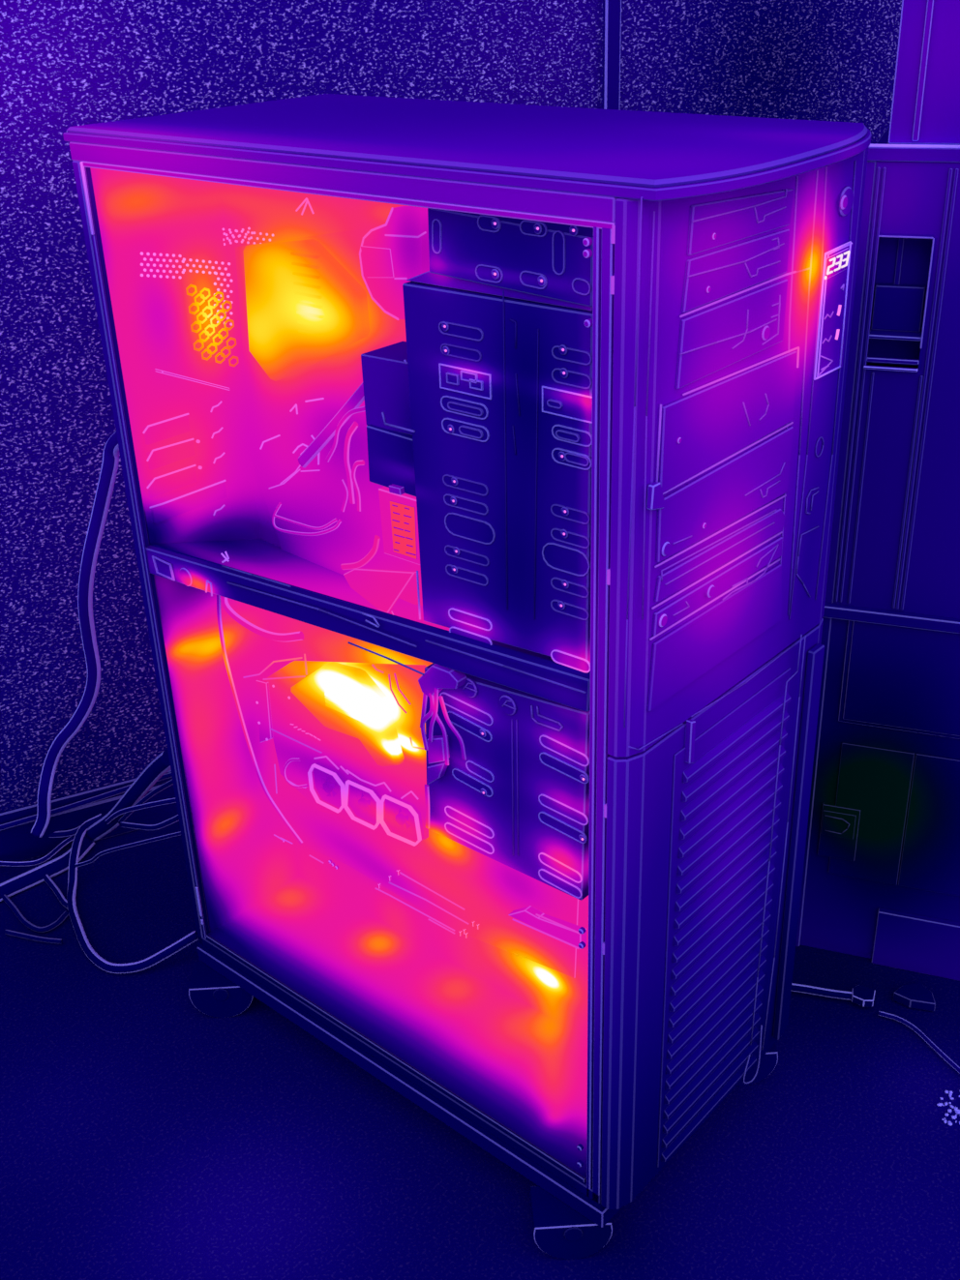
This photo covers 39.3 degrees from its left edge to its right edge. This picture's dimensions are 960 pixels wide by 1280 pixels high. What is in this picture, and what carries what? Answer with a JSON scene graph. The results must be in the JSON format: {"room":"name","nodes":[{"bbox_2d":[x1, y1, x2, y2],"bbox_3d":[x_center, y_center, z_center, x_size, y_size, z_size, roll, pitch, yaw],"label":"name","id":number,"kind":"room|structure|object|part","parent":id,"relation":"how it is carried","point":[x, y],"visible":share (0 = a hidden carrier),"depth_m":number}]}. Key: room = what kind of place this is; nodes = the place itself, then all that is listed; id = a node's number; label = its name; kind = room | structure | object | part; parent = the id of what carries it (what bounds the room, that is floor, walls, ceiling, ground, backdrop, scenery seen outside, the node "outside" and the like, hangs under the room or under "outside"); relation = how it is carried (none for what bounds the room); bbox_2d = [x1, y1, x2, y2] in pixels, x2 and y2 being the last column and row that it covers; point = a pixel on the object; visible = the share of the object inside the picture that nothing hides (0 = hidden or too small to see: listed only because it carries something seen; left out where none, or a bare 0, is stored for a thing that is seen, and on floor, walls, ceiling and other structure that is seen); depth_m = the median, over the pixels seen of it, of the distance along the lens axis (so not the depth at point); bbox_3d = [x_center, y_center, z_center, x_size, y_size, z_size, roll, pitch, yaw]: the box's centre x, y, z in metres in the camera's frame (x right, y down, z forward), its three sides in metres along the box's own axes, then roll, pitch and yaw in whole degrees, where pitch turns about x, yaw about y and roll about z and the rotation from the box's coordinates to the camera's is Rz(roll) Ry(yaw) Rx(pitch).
{"room":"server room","nodes":[
{"label":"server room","id":0,"kind":"room"},
{"bbox_2d":[0,0,901,812],"bbox_3d":[-0.250,-0.985,1.464,4.200,2.600,0.100,-14,29,-22],"label":"wall","id":1,"kind":"structure","parent":0,"point":[65,64],"depth_m":1.65},
{"bbox_2d":[30,431,119,837],"bbox_3d":[-0.445,0.006,1.572,0.345,0.634,0.068,16,32,31],"label":"power cable","id":2,"kind":"object","parent":1,"relation":"hanging from","point":[110,456],"visible":0.92,"depth_m":1.58},
{"bbox_2d":[0,770,178,866],"bbox_3d":[-0.683,0.279,1.793,3.100,0.080,0.012,-14,29,-22],"label":"baseboard","id":3,"kind":"structure","parent":1,"relation":"attached to","point":[17,844],"depth_m":1.83},
{"bbox_2d":[601,0,621,109],"bbox_3d":[0.145,-1.451,1.372,0.023,1.713,0.010,-14,29,-22],"label":"trim","id":4,"kind":"structure","parent":1,"relation":"attached to","point":[611,10],"depth_m":1.73},
{"bbox_2d":[0,820,959,1279],"bbox_3d":[0.439,0.416,1.591,6.000,0.050,7.000,20,35,36],"label":"floor","id":5,"kind":"structure","parent":0,"point":[145,1134],"depth_m":1.37},
{"bbox_2d":[4,929,62,943],"bbox_3d":[-0.558,0.371,1.679,0.080,0.006,0.007,6,28,15],"label":"cable","id":6,"kind":"object","parent":5,"relation":"on","point":[7,932],"visible":1,"depth_m":1.68},
{"bbox_2d":[2,894,68,932],"bbox_3d":[-0.585,0.349,1.722,0.118,0.007,0.045,11,30,23],"label":"cable","id":7,"kind":"object","parent":5,"relation":"on","point":[22,919],"visible":1,"depth_m":1.70},
{"bbox_2d":[0,834,75,866],"bbox_3d":[-0.597,0.290,1.809,0.117,0.006,0.038,-16,31,-26],"label":"cable","id":8,"kind":"object","parent":5,"relation":"on","point":[58,848],"visible":0.98,"depth_m":1.79},
{"bbox_2d":[0,835,94,901],"bbox_3d":[-0.580,0.306,1.793,0.031,0.018,0.160,18,33,33],"label":"cable","id":9,"kind":"object","parent":5,"relation":"on","point":[25,880],"visible":0.84,"depth_m":1.78},
{"bbox_2d":[43,874,67,908],"bbox_3d":[-0.553,0.329,1.757,0.010,0.008,0.089,-21,33,-33],"label":"cable","id":10,"kind":"object","parent":5,"relation":"on","point":[47,879],"visible":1,"depth_m":1.75},
{"bbox_2d":[48,825,80,837],"bbox_3d":[-0.593,0.266,1.832,0.147,0.009,0.026,-13,29,-20],"label":"cable","id":11,"kind":"object","parent":5,"relation":"on","point":[66,833],"visible":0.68,"depth_m":1.83},
{"bbox_2d":[0,772,172,831],"bbox_3d":[-0.524,0.216,1.831,0.274,0.022,0.006,-14,29,-22],"label":"cable","id":12,"kind":"object","parent":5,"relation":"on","point":[104,795],"visible":0.63,"depth_m":1.82},
{"bbox_2d":[66,813,198,973],"bbox_3d":[-0.472,0.327,1.706,0.115,0.053,0.299,-20,32,-31],"label":"power cable","id":13,"kind":"object","parent":5,"relation":"on","point":[94,957],"visible":0.96,"depth_m":1.65},
{"bbox_2d":[62,93,871,1259],"bbox_3d":[-0.026,0.048,1.310,0.681,1.033,0.367,20,35,36],"label":"computer tower","id":14,"kind":"object","parent":5,"relation":"on","point":[479,461],"visible":1,"depth_m":1.14},
{"bbox_2d":[74,831,180,867],"bbox_3d":[-0.417,0.249,1.613,0.198,0.114,0.012,12,30,25],"label":"cable","id":15,"kind":"object","parent":14,"relation":"attached to","point":[101,853],"visible":0.92,"depth_m":1.62},
{"bbox_2d":[86,749,170,841],"bbox_3d":[-0.427,0.193,1.647,0.234,0.224,0.024,22,35,38],"label":"power cable","id":16,"kind":"object","parent":14,"relation":"attached to","point":[160,765],"visible":0.82,"depth_m":1.62},
{"bbox_2d":[104,797,176,824],"bbox_3d":[-0.407,0.205,1.613,0.183,0.118,0.006,21,35,38],"label":"cable","id":17,"kind":"object","parent":14,"relation":"attached to","point":[112,817],"visible":0.93,"depth_m":1.61},
{"bbox_3d":[-0.333,-0.033,1.362,0.010,0.862,0.012,20,35,36],"label":"post","id":18,"kind":"part","parent":14,"relation":"part of"},
{"bbox_2d":[118,778,173,824],"bbox_3d":[-0.396,0.193,1.603,0.144,0.125,0.010,20,35,36],"label":"cable","id":19,"kind":"object","parent":14,"relation":"attached to","point":[164,786],"visible":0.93,"depth_m":1.60},
{"bbox_2d":[119,814,178,830],"bbox_3d":[-0.392,0.215,1.601,0.143,0.081,0.010,20,35,36],"label":"cable","id":20,"kind":"object","parent":14,"relation":"attached to","point":[175,818],"visible":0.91,"depth_m":1.60},
{"bbox_2d":[151,555,175,580],"bbox_3d":[-0.309,-0.070,1.313,0.031,0.018,0.002,20,35,36],"label":"sticker","id":21,"kind":"object","parent":14,"relation":"attached to","point":[163,566],"depth_m":1.31},
{"bbox_3d":[-0.283,-0.061,1.293,0.019,0.019,0.002,20,35,36],"label":"knob","id":22,"kind":"part","parent":14,"relation":"part of"},
{"bbox_3d":[-0.230,-0.092,1.459,0.004,0.872,0.294,20,35,36],"label":"panel","id":23,"kind":"part","parent":14,"relation":"part of"},
{"bbox_2d":[185,284,238,366],"bbox_3d":[-0.260,-0.306,1.311,0.003,0.090,0.052,20,35,36],"label":"fan grille","id":24,"kind":"object","parent":14,"relation":"attached to","point":[212,311],"depth_m":1.31},
{"bbox_2d":[148,538,449,630],"bbox_3d":[-0.097,-0.036,1.240,0.582,0.092,0.138,20,35,36],"label":"crossbar","id":25,"kind":"object","parent":14,"relation":"attached to","point":[332,584],"depth_m":1.29},
{"bbox_3d":[-0.130,-0.345,0.996,0.577,0.016,0.020,20,35,36],"label":"rail","id":26,"kind":"part","parent":14,"relation":"part of"},
{"bbox_2d":[290,661,404,766],"bbox_3d":[-0.136,0.066,1.349,0.155,0.099,0.014,20,35,36],"label":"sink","id":27,"kind":"object","parent":14,"relation":"in","point":[355,708],"depth_m":1.33},
{"bbox_2d":[358,206,429,320],"bbox_3d":[-0.069,-0.309,1.099,0.074,0.093,0.013,20,35,36],"label":"fan","id":28,"kind":"object","parent":14,"relation":"on","point":[395,252],"depth_m":1.09},
{"bbox_3d":[-0.100,0.420,1.394,0.576,0.012,0.030,20,35,36],"label":"rail","id":29,"kind":"part","parent":14,"relation":"part of"},
{"bbox_3d":[-0.007,0.378,1.491,0.577,0.006,0.310,20,35,36],"label":"plate","id":30,"kind":"part","parent":14,"relation":"part of"},
{"bbox_2d":[219,182,588,1038],"bbox_3d":[-0.060,-0.016,1.299,0.608,0.872,0.034,20,35,36],"label":"open computer case interior","id":31,"kind":"object","parent":14,"relation":"on","point":[298,313],"depth_m":1.37},
{"bbox_3d":[-0.007,0.390,1.496,0.583,0.020,0.312,20,35,36],"label":"plate","id":32,"kind":"part","parent":14,"relation":"part of"},
{"bbox_3d":[-0.020,-0.192,0.985,0.012,0.008,0.002,20,35,36],"label":"drive rail","id":33,"kind":"part","parent":14,"relation":"part of"},
{"bbox_3d":[-0.011,-0.170,0.988,0.034,0.006,0.002,20,35,36],"label":"drive rail","id":34,"kind":"part","parent":14,"relation":"part of"},
{"bbox_3d":[-0.008,-0.191,0.973,0.015,0.007,0.002,20,35,36],"label":"drive rail","id":35,"kind":"part","parent":14,"relation":"part of"},
{"bbox_3d":[-0.006,-0.154,0.993,0.023,0.007,0.002,20,35,36],"label":"drive rail","id":36,"kind":"part","parent":14,"relation":"part of"},
{"bbox_3d":[-0.003,-0.185,0.972,0.012,0.007,0.002,20,35,36],"label":"drive rail","id":37,"kind":"part","parent":14,"relation":"part of"},
{"bbox_3d":[0.063,0.266,1.270,0.088,0.023,0.010,20,35,36],"label":"drive rail","id":38,"kind":"part","parent":14,"relation":"part of"},
{"bbox_3d":[0.052,-0.163,0.929,0.013,0.005,0.002,20,35,36],"label":"drive rail","id":39,"kind":"part","parent":14,"relation":"part of"},
{"bbox_3d":[0.061,-0.142,0.932,0.020,0.006,0.002,20,35,36],"label":"drive rail","id":40,"kind":"part","parent":14,"relation":"part of"},
{"bbox_3d":[0.068,-0.126,0.935,0.021,0.007,0.002,20,35,36],"label":"drive rail","id":41,"kind":"part","parent":14,"relation":"part of"},
{"bbox_3d":[0.092,0.122,1.033,0.007,0.860,0.020,20,35,36],"label":"post","id":42,"kind":"part","parent":14,"relation":"part of"},
{"bbox_3d":[0.098,0.124,1.029,0.008,0.860,0.020,20,35,36],"label":"post","id":43,"kind":"part","parent":14,"relation":"part of"},
{"bbox_3d":[0.163,0.079,1.042,0.006,0.040,0.007,20,35,36],"label":"door handle","id":44,"kind":"part","parent":14,"relation":"part of"},
{"bbox_3d":[0.170,-0.036,0.994,0.004,0.010,0.010,20,35,36],"label":"volume knob","id":45,"kind":"part","parent":14,"relation":"part of"},
{"bbox_3d":[0.210,0.246,1.203,0.020,0.478,0.310,20,35,36],"label":"door","id":46,"kind":"part","parent":14,"relation":"part of"},
{"bbox_3d":[0.215,0.255,1.195,0.002,0.448,0.178,20,35,36],"label":"grille panel","id":47,"kind":"part","parent":14,"relation":"part of"},
{"bbox_2d":[672,462,785,544],"bbox_3d":[0.185,-0.100,0.985,0.001,0.020,0.152,20,35,36],"label":"bay","id":48,"kind":"object","parent":14,"relation":"on","point":[699,519],"depth_m":0.98},
{"bbox_2d":[686,237,784,277],"bbox_3d":[0.172,-0.250,0.899,0.001,0.022,0.121,20,35,36],"label":"bay","id":49,"kind":"object","parent":14,"relation":"on","point":[719,256],"depth_m":0.90},
{"bbox_2d":[691,188,787,223],"bbox_3d":[0.172,-0.280,0.885,0.001,0.018,0.117,20,35,36],"label":"bay","id":50,"kind":"object","parent":14,"relation":"on","point":[742,205],"depth_m":0.89},
{"bbox_3d":[0.269,0.413,1.325,0.001,0.066,0.031,20,35,36],"label":"trim","id":51,"kind":"part","parent":14,"relation":"part of"},
{"bbox_3d":[0.300,0.205,1.274,0.007,0.447,0.020,20,35,36],"label":"door trim","id":52,"kind":"part","parent":14,"relation":"part of"},
{"bbox_3d":[0.238,-0.171,1.025,0.001,0.355,0.041,20,35,36],"label":"bay rail","id":53,"kind":"part","parent":14,"relation":"part of"},
{"bbox_3d":[0.271,-0.252,1.028,0.002,0.097,0.041,20,35,36],"label":"display panel","id":54,"kind":"part","parent":14,"relation":"part of"},
{"bbox_2d":[791,982,875,1006],"bbox_3d":[0.396,0.401,1.545,0.112,0.010,0.026,7,29,17],"label":"lead","id":55,"kind":"object","parent":5,"relation":"on","point":[862,996],"visible":0.8,"depth_m":1.53},
{"bbox_2d":[795,0,959,981],"bbox_3d":[0.631,-0.367,1.296,0.502,1.600,0.290,8,29,18],"label":"cabinet","id":56,"kind":"object","parent":5,"relation":"on","point":[880,883],"visible":0.97,"depth_m":1.37},
{"bbox_3d":[0.411,0.220,1.538,0.042,0.070,0.005,8,29,18],"label":"socket plate","id":57,"kind":"part","parent":56,"relation":"part of"},
{"bbox_2d":[821,809,856,839],"bbox_3d":[0.408,0.210,1.530,0.036,0.033,0.002,8,29,18],"label":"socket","id":58,"kind":"object","parent":56,"relation":"attached to","point":[836,824],"depth_m":1.53},
{"bbox_3d":[0.414,-0.092,1.536,0.012,0.905,0.280,8,29,18],"label":"panel","id":59,"kind":"part","parent":56,"relation":"part of"},
{"bbox_3d":[0.367,-0.233,1.311,0.003,0.435,0.003,8,29,18],"label":"moulding","id":60,"kind":"part","parent":56,"relation":"part of"},
{"bbox_3d":[0.382,-0.148,1.350,0.003,0.247,0.003,8,29,18],"label":"moulding","id":61,"kind":"part","parent":56,"relation":"part of"},
{"bbox_3d":[0.371,-0.233,1.309,0.003,0.435,0.003,8,29,18],"label":"moulding","id":62,"kind":"part","parent":56,"relation":"part of"},
{"bbox_3d":[0.440,0.197,1.516,0.077,0.177,0.003,8,29,18],"label":"panel","id":63,"kind":"part","parent":56,"relation":"part of"},
{"bbox_3d":[0.392,-0.260,1.285,0.050,0.003,0.006,8,29,18],"label":"niche sill","id":64,"kind":"part","parent":56,"relation":"part of"},
{"bbox_3d":[0.394,-0.267,1.283,0.048,0.004,0.005,8,29,18],"label":"niche rail","id":65,"kind":"part","parent":56,"relation":"part of"},
{"bbox_2d":[868,328,922,341],"bbox_3d":[0.398,-0.293,1.286,0.049,0.004,0.031,8,29,18],"label":"niche shelf","id":66,"kind":"object","parent":56,"relation":"attached to","point":[875,335],"depth_m":1.28},
{"bbox_3d":[0.599,-0.122,1.282,0.490,0.256,0.010,8,29,18],"label":"door panel","id":67,"kind":"part","parent":56,"relation":"part of"},
{"bbox_3d":[0.400,-0.318,1.284,0.045,0.043,0.012,8,29,18],"label":"niche panel","id":68,"kind":"part","parent":56,"relation":"part of"},
{"bbox_3d":[0.614,0.062,1.373,0.472,0.128,0.004,8,29,18],"label":"drawer","id":69,"kind":"part","parent":56,"relation":"part of"},
{"bbox_3d":[0.396,-0.354,1.271,0.005,0.064,0.004,8,29,18],"label":"niche post","id":70,"kind":"part","parent":56,"relation":"part of"},
{"bbox_3d":[0.392,-0.315,1.258,0.051,0.122,0.002,8,29,18],"label":"niche frame","id":71,"kind":"part","parent":56,"relation":"part of"},
{"bbox_3d":[0.424,-0.142,1.335,0.003,0.247,0.003,8,29,18],"label":"moulding","id":72,"kind":"part","parent":56,"relation":"part of"},
{"bbox_3d":[0.591,-0.373,1.153,0.490,0.066,0.010,8,29,18],"label":"door panel","id":73,"kind":"part","parent":56,"relation":"part of"},
{"bbox_3d":[0.377,-0.745,1.040,0.005,0.678,0.004,8,29,18],"label":"moulding","id":74,"kind":"part","parent":56,"relation":"part of"},
{"bbox_3d":[0.425,-0.225,1.291,0.003,0.435,0.003,20,35,36],"label":"moulding","id":75,"kind":"part","parent":56,"relation":"part of"},
{"bbox_3d":[0.625,-0.773,1.080,0.482,0.681,0.256,8,29,18],"label":"panel","id":76,"kind":"part","parent":56,"relation":"part of"},
{"bbox_3d":[0.659,0.228,1.442,0.388,0.177,0.003,8,29,18],"label":"panel","id":77,"kind":"part","parent":56,"relation":"part of"},
{"bbox_3d":[0.429,-0.225,1.290,0.003,0.435,0.003,20,35,36],"label":"moulding","id":78,"kind":"part","parent":56,"relation":"part of"},
{"bbox_3d":[0.620,-0.286,1.187,0.433,0.121,0.010,8,29,18],"label":"door panel","id":79,"kind":"part","parent":56,"relation":"part of"},
{"bbox_2d":[893,982,935,1011],"bbox_3d":[0.499,0.407,1.532,0.045,0.012,0.034,20,35,36],"label":"adapter","id":80,"kind":"object","parent":5,"relation":"on","point":[911,996],"visible":1,"depth_m":1.53},
{"bbox_2d":[878,1011,959,1073],"bbox_3d":[0.488,0.440,1.473,0.017,0.005,0.122,-19,32,-29],"label":"cable","id":81,"kind":"object","parent":5,"relation":"on","point":[914,1028],"visible":1,"depth_m":1.48},
{"bbox_2d":[936,1090,959,1126],"bbox_3d":[0.493,0.484,1.395,0.034,0.004,0.055,20,35,36],"label":"crumbs","id":82,"kind":"object","parent":5,"relation":"on","point":[956,1110],"visible":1,"depth_m":1.39}
]}

